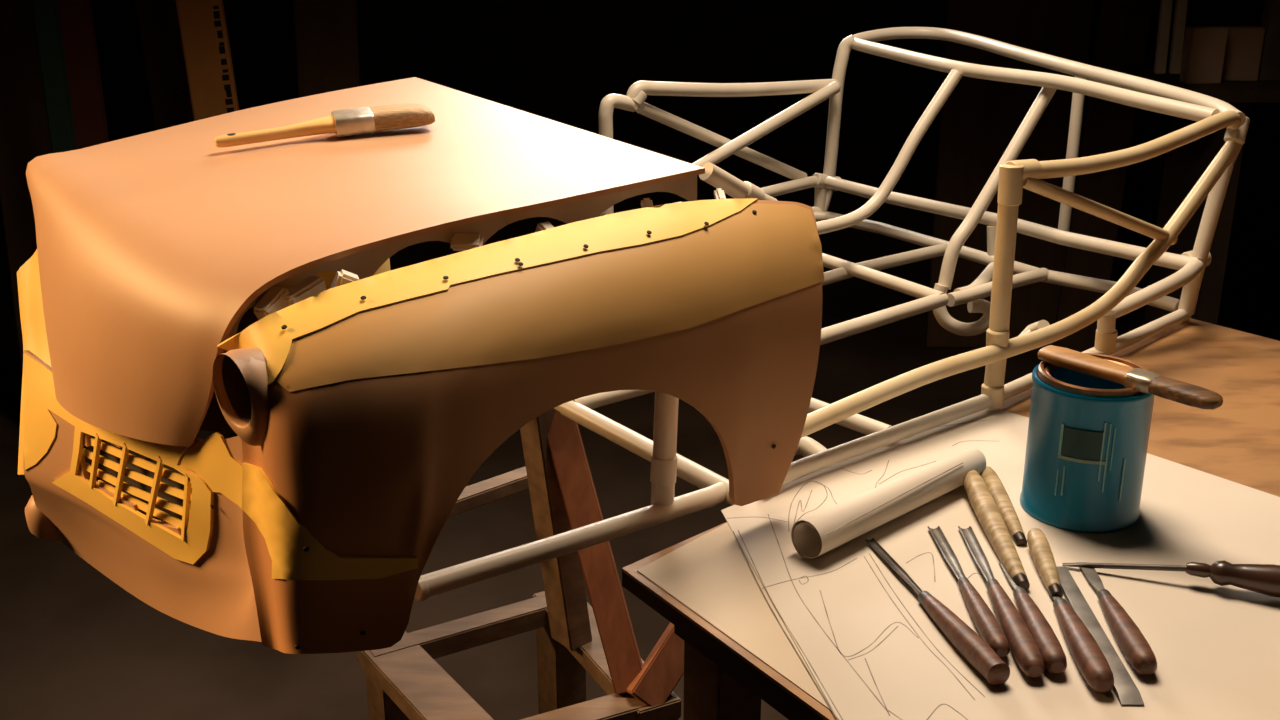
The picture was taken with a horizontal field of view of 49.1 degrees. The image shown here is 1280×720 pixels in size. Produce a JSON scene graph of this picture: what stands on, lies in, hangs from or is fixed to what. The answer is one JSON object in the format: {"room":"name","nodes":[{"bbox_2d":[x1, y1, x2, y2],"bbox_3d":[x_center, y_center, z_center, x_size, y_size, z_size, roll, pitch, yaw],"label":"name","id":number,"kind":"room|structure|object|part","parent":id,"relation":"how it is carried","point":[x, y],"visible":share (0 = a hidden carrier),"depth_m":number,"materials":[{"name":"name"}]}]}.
{"room":"workshop","nodes":[
{"label":"workshop","id":0,"kind":"room"},
{"bbox_2d":[0,0,1279,316],"bbox_3d":[0.100,-1.616,4.147,6.600,3.100,0.100,0,20,0],"label":"wall","id":1,"kind":"structure","parent":0,"point":[556,60],"depth_m":4.36,"materials":[{"name":"black paint"}]},
{"bbox_2d":[0,317,1279,719],"bbox_3d":[0.100,0.907,1.820,6.600,0.050,6.000,0,20,0],"label":"floor","id":2,"kind":"structure","parent":0,"point":[75,644],"depth_m":2.87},
{"bbox_2d":[31,0,76,152],"bbox_3d":[-1.373,-0.891,3.206,0.054,2.379,0.396,-7,21,-18],"label":"plank","id":3,"kind":"object","parent":2,"relation":"on","point":[45,12],"visible":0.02,"depth_m":3.24,"materials":[{"name":"wood"}]},
{"bbox_2d":[57,0,108,148],"bbox_3d":[-1.372,-0.944,3.346,0.092,2.381,0.410,-7,21,-18],"label":"plank","id":4,"kind":"object","parent":2,"relation":"on","point":[76,16],"visible":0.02,"depth_m":3.38,"materials":[{"name":"brown wood"}]},
{"bbox_2d":[135,0,193,129],"bbox_3d":[-1.274,-1.091,3.606,0.095,2.480,0.468,-13,24,-32],"label":"plank","id":5,"kind":"object","parent":2,"relation":"on","point":[158,22],"visible":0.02,"depth_m":3.66,"materials":[{"name":"black wood"}]},
{"bbox_2d":[175,0,238,120],"bbox_3d":[-1.079,-0.994,3.363,0.102,2.457,0.538,-12,23,-30],"label":"ruler","id":6,"kind":"object","parent":2,"relation":"on","point":[202,23],"visible":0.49,"depth_m":3.40,"materials":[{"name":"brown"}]},
{"bbox_2d":[294,0,360,97],"bbox_3d":[-0.816,-1.089,3.594,0.160,2.485,0.328,0,20,0],"label":"plank","id":7,"kind":"object","parent":2,"relation":"on","point":[326,31],"visible":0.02,"depth_m":3.64,"materials":[{"name":"brown wood"}]},
{"bbox_2d":[357,408,683,719],"bbox_3d":[-0.133,0.418,1.819,0.351,0.869,0.346,-13,24,-32],"label":"stand","id":8,"kind":"object","parent":2,"relation":"on","point":[574,637],"visible":0.78,"depth_m":1.78,"materials":[{"name":"brown wood"}]},
{"bbox_3d":[-0.331,0.608,1.931,0.050,0.437,0.055,-14,24,-34],"label":"leg","id":9,"kind":"part","parent":8,"relation":"part of","materials":[{"name":"brown wood"}]},
{"bbox_3d":[-0.259,0.426,1.752,0.070,0.028,0.312,-13,24,-32],"label":"rail","id":10,"kind":"part","parent":8,"relation":"part of","materials":[{"name":"brown wood"}]},
{"bbox_3d":[-0.222,0.368,1.912,0.309,0.030,0.036,-11,23,-28],"label":"rail","id":11,"kind":"part","parent":8,"relation":"part of","materials":[{"name":"brown wood"}]},
{"bbox_3d":[-0.113,0.183,1.798,0.071,0.412,0.076,-14,24,-34],"label":"post","id":12,"kind":"part","parent":8,"relation":"part of","materials":[{"name":"brown wood"}]},
{"bbox_3d":[-0.113,0.564,2.051,0.050,0.437,0.055,-14,24,-34],"label":"leg","id":13,"kind":"part","parent":8,"relation":"part of","materials":[{"name":"brown wood"}]},
{"bbox_3d":[-0.087,0.446,1.699,0.278,0.030,0.045,-10,22,-25],"label":"rail","id":14,"kind":"part","parent":8,"relation":"part of","materials":[{"name":"brown wood"}]},
{"bbox_3d":[-0.050,0.388,1.859,0.060,0.028,0.328,-10,22,-26],"label":"rail","id":15,"kind":"part","parent":8,"relation":"part of","materials":[{"name":"brown wood"}]},
{"bbox_2d":[17,27,1249,653],"bbox_3d":[0.092,-0.113,1.726,1.577,0.430,0.848,-17,26,-38],"label":"car mockup","id":16,"kind":"object","parent":8,"relation":"on","point":[176,284],"visible":1,"depth_m":1.19,"materials":[{"name":"orange"}]},
{"bbox_2d":[42,391,213,563],"bbox_3d":[-0.456,0.098,1.246,0.332,0.140,0.021,18,27,41],"label":"grille","id":17,"kind":"object","parent":16,"relation":"attached to","point":[131,466],"depth_m":1.24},
{"bbox_3d":[-0.482,0.126,1.293,0.053,0.277,0.537,-18,27,-41],"label":"nose panel","id":18,"kind":"part","parent":16,"relation":"part of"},
{"bbox_3d":[-0.311,0.000,1.097,0.048,0.144,0.122,-17,26,-39],"label":"panel","id":19,"kind":"part","parent":16,"relation":"part of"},
{"bbox_2d":[214,103,434,146],"bbox_3d":[-0.322,-0.239,1.431,0.219,0.032,0.051,-6,21,-16],"label":"paintbrush","id":20,"kind":"object","parent":16,"relation":"on","point":[352,121],"visible":1,"depth_m":1.42,"materials":[{"name":"brown wood"}]},
{"bbox_3d":[-0.367,-0.231,1.419,0.124,0.025,0.043,-6,21,-16],"label":"handle","id":21,"kind":"part","parent":20,"relation":"part of","materials":[{"name":"brown wood"}]},
{"bbox_2d":[26,77,704,446],"bbox_3d":[-0.330,-0.116,1.413,0.530,0.211,0.677,-12,23,-30],"label":"hood","id":22,"kind":"object","parent":16,"relation":"attached to","point":[156,249],"depth_m":1.15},
{"bbox_2d":[622,318,1279,719],"bbox_3d":[0.574,0.586,1.336,1.056,0.885,0.820,-16,26,-38],"label":"workbench","id":23,"kind":"object","parent":2,"relation":"on","point":[1238,441],"visible":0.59,"depth_m":1.42,"materials":[{"name":"brown wood"}]},
{"bbox_3d":[0.072,0.596,1.335,0.050,0.867,0.050,-14,24,-34],"label":"leg","id":24,"kind":"part","parent":23,"relation":"part of","materials":[{"name":"brown wood"}]},
{"bbox_2d":[637,522,830,709],"bbox_3d":[0.153,0.211,1.071,0.146,0.001,0.404,-13,24,-31],"label":"paper sheet","id":25,"kind":"object","parent":23,"relation":"on","point":[711,575],"visible":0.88,"depth_m":1.13,"materials":[{"name":"beige paper"}]},
{"bbox_2d":[721,408,1279,719],"bbox_3d":[0.342,0.188,1.102,0.649,0.025,0.623,-17,26,-39],"label":"drawing sheet","id":26,"kind":"object","parent":23,"relation":"on","point":[866,637],"depth_m":1.14,"materials":[{"name":"paper"}]},
{"bbox_2d":[791,447,985,557],"bbox_3d":[0.230,0.124,1.252,0.242,0.035,0.034,-17,26,-39],"label":"paper roll","id":27,"kind":"object","parent":26,"relation":"on","point":[812,536],"visible":0.99,"depth_m":1.22,"materials":[{"name":"white paper"}]},
{"bbox_2d":[865,538,1009,685],"bbox_3d":[0.228,0.188,1.105,0.018,0.020,0.232,-5,21,-14],"label":"gouge","id":28,"kind":"object","parent":26,"relation":"on","point":[975,650],"visible":1,"depth_m":1.04,"materials":[{"name":"wood"}]},
{"bbox_3d":[0.214,0.174,1.156,0.008,0.007,0.122,-5,21,-14],"label":"blade","id":29,"kind":"part","parent":28,"relation":"part of","materials":[{"name":"metal"}]},
{"bbox_3d":[0.242,0.207,1.053,0.018,0.020,0.118,-5,21,-14],"label":"handle","id":30,"kind":"part","parent":28,"relation":"part of","materials":[{"name":"brown wood"}]},
{"bbox_2d":[928,526,1009,657],"bbox_3d":[0.263,0.179,1.132,0.016,0.017,0.214,-1,20,-2],"label":"gouge","id":31,"kind":"object","parent":26,"relation":"on","point":[991,632],"visible":0.98,"depth_m":1.08,"materials":[{"name":"wood"}]},
{"bbox_3d":[0.261,0.167,1.178,0.011,0.007,0.117,-1,20,-2],"label":"blade","id":32,"kind":"part","parent":31,"relation":"part of","materials":[{"name":"metal"}]},
{"bbox_3d":[0.265,0.198,1.081,0.016,0.017,0.105,-1,20,-2],"label":"handle","id":33,"kind":"part","parent":31,"relation":"part of","materials":[{"name":"brown wood"}]},
{"bbox_3d":[0.309,0.144,1.220,0.020,0.023,0.196,0,20,0],"label":"file handle","id":34,"kind":"part","parent":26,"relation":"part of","materials":[{"name":"beige wood"}]},
{"bbox_2d":[958,526,1044,677],"bbox_3d":[0.284,0.183,1.118,0.018,0.019,0.241,0,20,0],"label":"gouge","id":35,"kind":"object","parent":26,"relation":"on","point":[1022,644],"visible":0.99,"depth_m":1.06,"materials":[{"name":"wood"}]},
{"bbox_3d":[0.286,0.167,1.176,0.012,0.007,0.122,0,20,0],"label":"blade","id":36,"kind":"part","parent":35,"relation":"part of","materials":[{"name":"metal"}]},
{"bbox_3d":[0.284,0.203,1.065,0.018,0.019,0.128,0,20,0],"label":"handle","id":37,"kind":"part","parent":35,"relation":"part of","materials":[{"name":"brown wood"}]},
{"bbox_3d":[0.328,0.131,1.267,0.018,0.020,0.134,0,20,0],"label":"file handle","id":38,"kind":"part","parent":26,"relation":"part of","materials":[{"name":"beige wood"}]},
{"bbox_2d":[999,562,1066,673],"bbox_3d":[0.302,0.193,1.091,0.019,0.020,0.174,0,20,0],"label":"chisel","id":39,"kind":"object","parent":26,"relation":"on","point":[1049,646],"visible":0.98,"depth_m":1.04,"materials":[{"name":"wood"}]},
{"bbox_3d":[0.304,0.179,1.140,0.008,0.007,0.072,0,20,1],"label":"blade","id":40,"kind":"part","parent":39,"relation":"part of","materials":[{"name":"metal"}]},
{"bbox_3d":[0.302,0.204,1.062,0.019,0.020,0.110,0,20,0],"label":"handle","id":41,"kind":"part","parent":39,"relation":"part of","materials":[{"name":"brown wood"}]},
{"bbox_3d":[0.336,0.167,1.158,0.016,0.019,0.096,1,20,3],"label":"file handle","id":42,"kind":"part","parent":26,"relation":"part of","materials":[{"name":"beige wood"}]},
{"bbox_2d":[1040,576,1113,692],"bbox_3d":[0.328,0.201,1.069,0.021,0.021,0.174,0,20,0],"label":"chisel","id":43,"kind":"object","parent":26,"relation":"on","point":[1087,654],"visible":0.98,"depth_m":1.02,"materials":[{"name":"wood"}]},
{"bbox_3d":[0.332,0.187,1.121,0.009,0.007,0.066,0,20,0],"label":"blade","id":44,"kind":"part","parent":43,"relation":"part of","materials":[{"name":"metal"}]},
{"bbox_3d":[0.328,0.211,1.042,0.021,0.021,0.117,0,20,0],"label":"handle","id":45,"kind":"part","parent":43,"relation":"part of","materials":[{"name":"brown wood"}]},
{"bbox_2d":[1020,353,1154,532],"bbox_3d":[0.401,0.072,1.255,0.106,0.133,0.106,0,20,0],"label":"paint can","id":46,"kind":"object","parent":26,"relation":"on","point":[1088,436],"visible":0.91,"depth_m":1.22,"materials":[{"name":"teal metal"}]},
{"bbox_2d":[1038,345,1222,409],"bbox_3d":[0.421,0.014,1.208,0.030,0.017,0.164,-19,27,-41],"label":"paintbrush","id":47,"kind":"object","parent":46,"relation":"on","point":[1143,381],"visible":1,"depth_m":1.20,"materials":[{"name":"brown wood"}]},
{"bbox_3d":[0.394,0.004,1.233,0.030,0.015,0.088,-19,27,-41],"label":"handle","id":48,"kind":"part","parent":47,"relation":"part of","materials":[{"name":"brown wood"}]},
{"bbox_3d":[0.345,0.206,1.071,0.017,0.004,0.196,0,20,0],"label":"steel blade","id":49,"kind":"part","parent":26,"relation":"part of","materials":[{"name":"silver metal"}]},
{"bbox_2d":[1077,562,1156,674],"bbox_3d":[0.369,0.194,1.091,0.019,0.020,0.175,1,20,2],"label":"chisel","id":50,"kind":"object","parent":26,"relation":"on","point":[1127,634],"visible":1,"depth_m":1.05,"materials":[{"name":"wood"}]},
{"bbox_3d":[0.371,0.180,1.139,0.011,0.008,0.075,1,20,2],"label":"blade","id":51,"kind":"part","parent":50,"relation":"part of","materials":[{"name":"metal"}]},
{"bbox_3d":[0.367,0.205,1.059,0.019,0.020,0.108,0,20,0],"label":"handle","id":52,"kind":"part","parent":50,"relation":"part of","materials":[{"name":"brown wood"}]},
{"bbox_2d":[1062,560,1279,596],"bbox_3d":[0.455,0.170,1.135,0.215,0.026,0.026,7,21,19],"label":"screwdriver","id":53,"kind":"object","parent":26,"relation":"on","point":[1264,579],"visible":1,"depth_m":1.12,"materials":[{"name":"wood"}]},
{"bbox_3d":[0.500,0.175,1.120,0.119,0.026,0.026,7,21,19],"label":"handle","id":54,"kind":"part","parent":53,"relation":"part of","materials":[{"name":"brown wood"}]},
{"bbox_2d":[925,0,1093,347],"bbox_3d":[1.098,-1.236,3.980,0.420,2.498,0.154,0,20,0],"label":"panel","id":55,"kind":"object","parent":2,"relation":"on","point":[978,121],"visible":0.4,"depth_m":4.14,"materials":[{"name":"brown wood"}]},
{"bbox_2d":[1122,65,1279,324],"bbox_3d":[1.922,-0.255,3.579,1.356,0.931,0.400,0,20,0],"label":"wall shelf","id":56,"kind":"object","parent":2,"relation":"on","point":[1184,165],"visible":0.32,"depth_m":3.46,"materials":[{"name":"brown wood"}]},
{"bbox_3d":[1.409,-0.249,3.607,0.050,0.901,0.350,0,20,0],"label":"panel","id":57,"kind":"part","parent":56,"relation":"part of","materials":[{"name":"brown wood"}]},
{"bbox_2d":[1179,26,1227,83],"bbox_3d":[1.330,-0.719,3.303,0.085,0.130,0.040,-2,20,-5],"label":"box","id":58,"kind":"object","parent":56,"relation":"on","point":[1204,49],"visible":1,"depth_m":3.29,"materials":[{"name":"brown cardboard"}]},
{"bbox_2d":[1221,25,1264,80],"bbox_3d":[1.434,-0.734,3.351,0.092,0.125,0.040,2,20,6],"label":"box","id":59,"kind":"object","parent":56,"relation":"on","point":[1244,44],"visible":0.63,"depth_m":3.33,"materials":[{"name":"brown cardboard"}]},
{"bbox_2d":[1258,0,1279,80],"bbox_3d":[1.509,-0.816,3.321,0.050,0.300,0.040,-1,20,-3],"label":"box","id":60,"kind":"object","parent":56,"relation":"on","point":[1269,68],"visible":0.87,"depth_m":3.33,"materials":[{"name":"brown cardboard"}]},
{"bbox_3d":[0.100,-2.093,0.781,6.600,0.100,6.100,0,20,0],"label":"ceiling","id":61,"kind":"structure","parent":0,"visible":0},
{"bbox_2d":[1154,0,1172,73],"bbox_3d":[1.147,-1.647,2.806,0.082,2.126,0.018,0,20,0],"label":"hanging rod","id":62,"kind":"object","parent":61,"relation":"hanging from","point":[1165,13],"visible":1,"depth_m":3.13,"materials":[{"name":"brown wood"}]},
{"bbox_2d":[1169,0,1187,73],"bbox_3d":[1.180,-1.647,2.806,0.082,2.126,0.018,0,20,0],"label":"rod","id":63,"kind":"object","parent":61,"relation":"hanging from","point":[1180,13],"visible":1,"depth_m":3.13,"materials":[{"name":"brown wood"}]}
]}

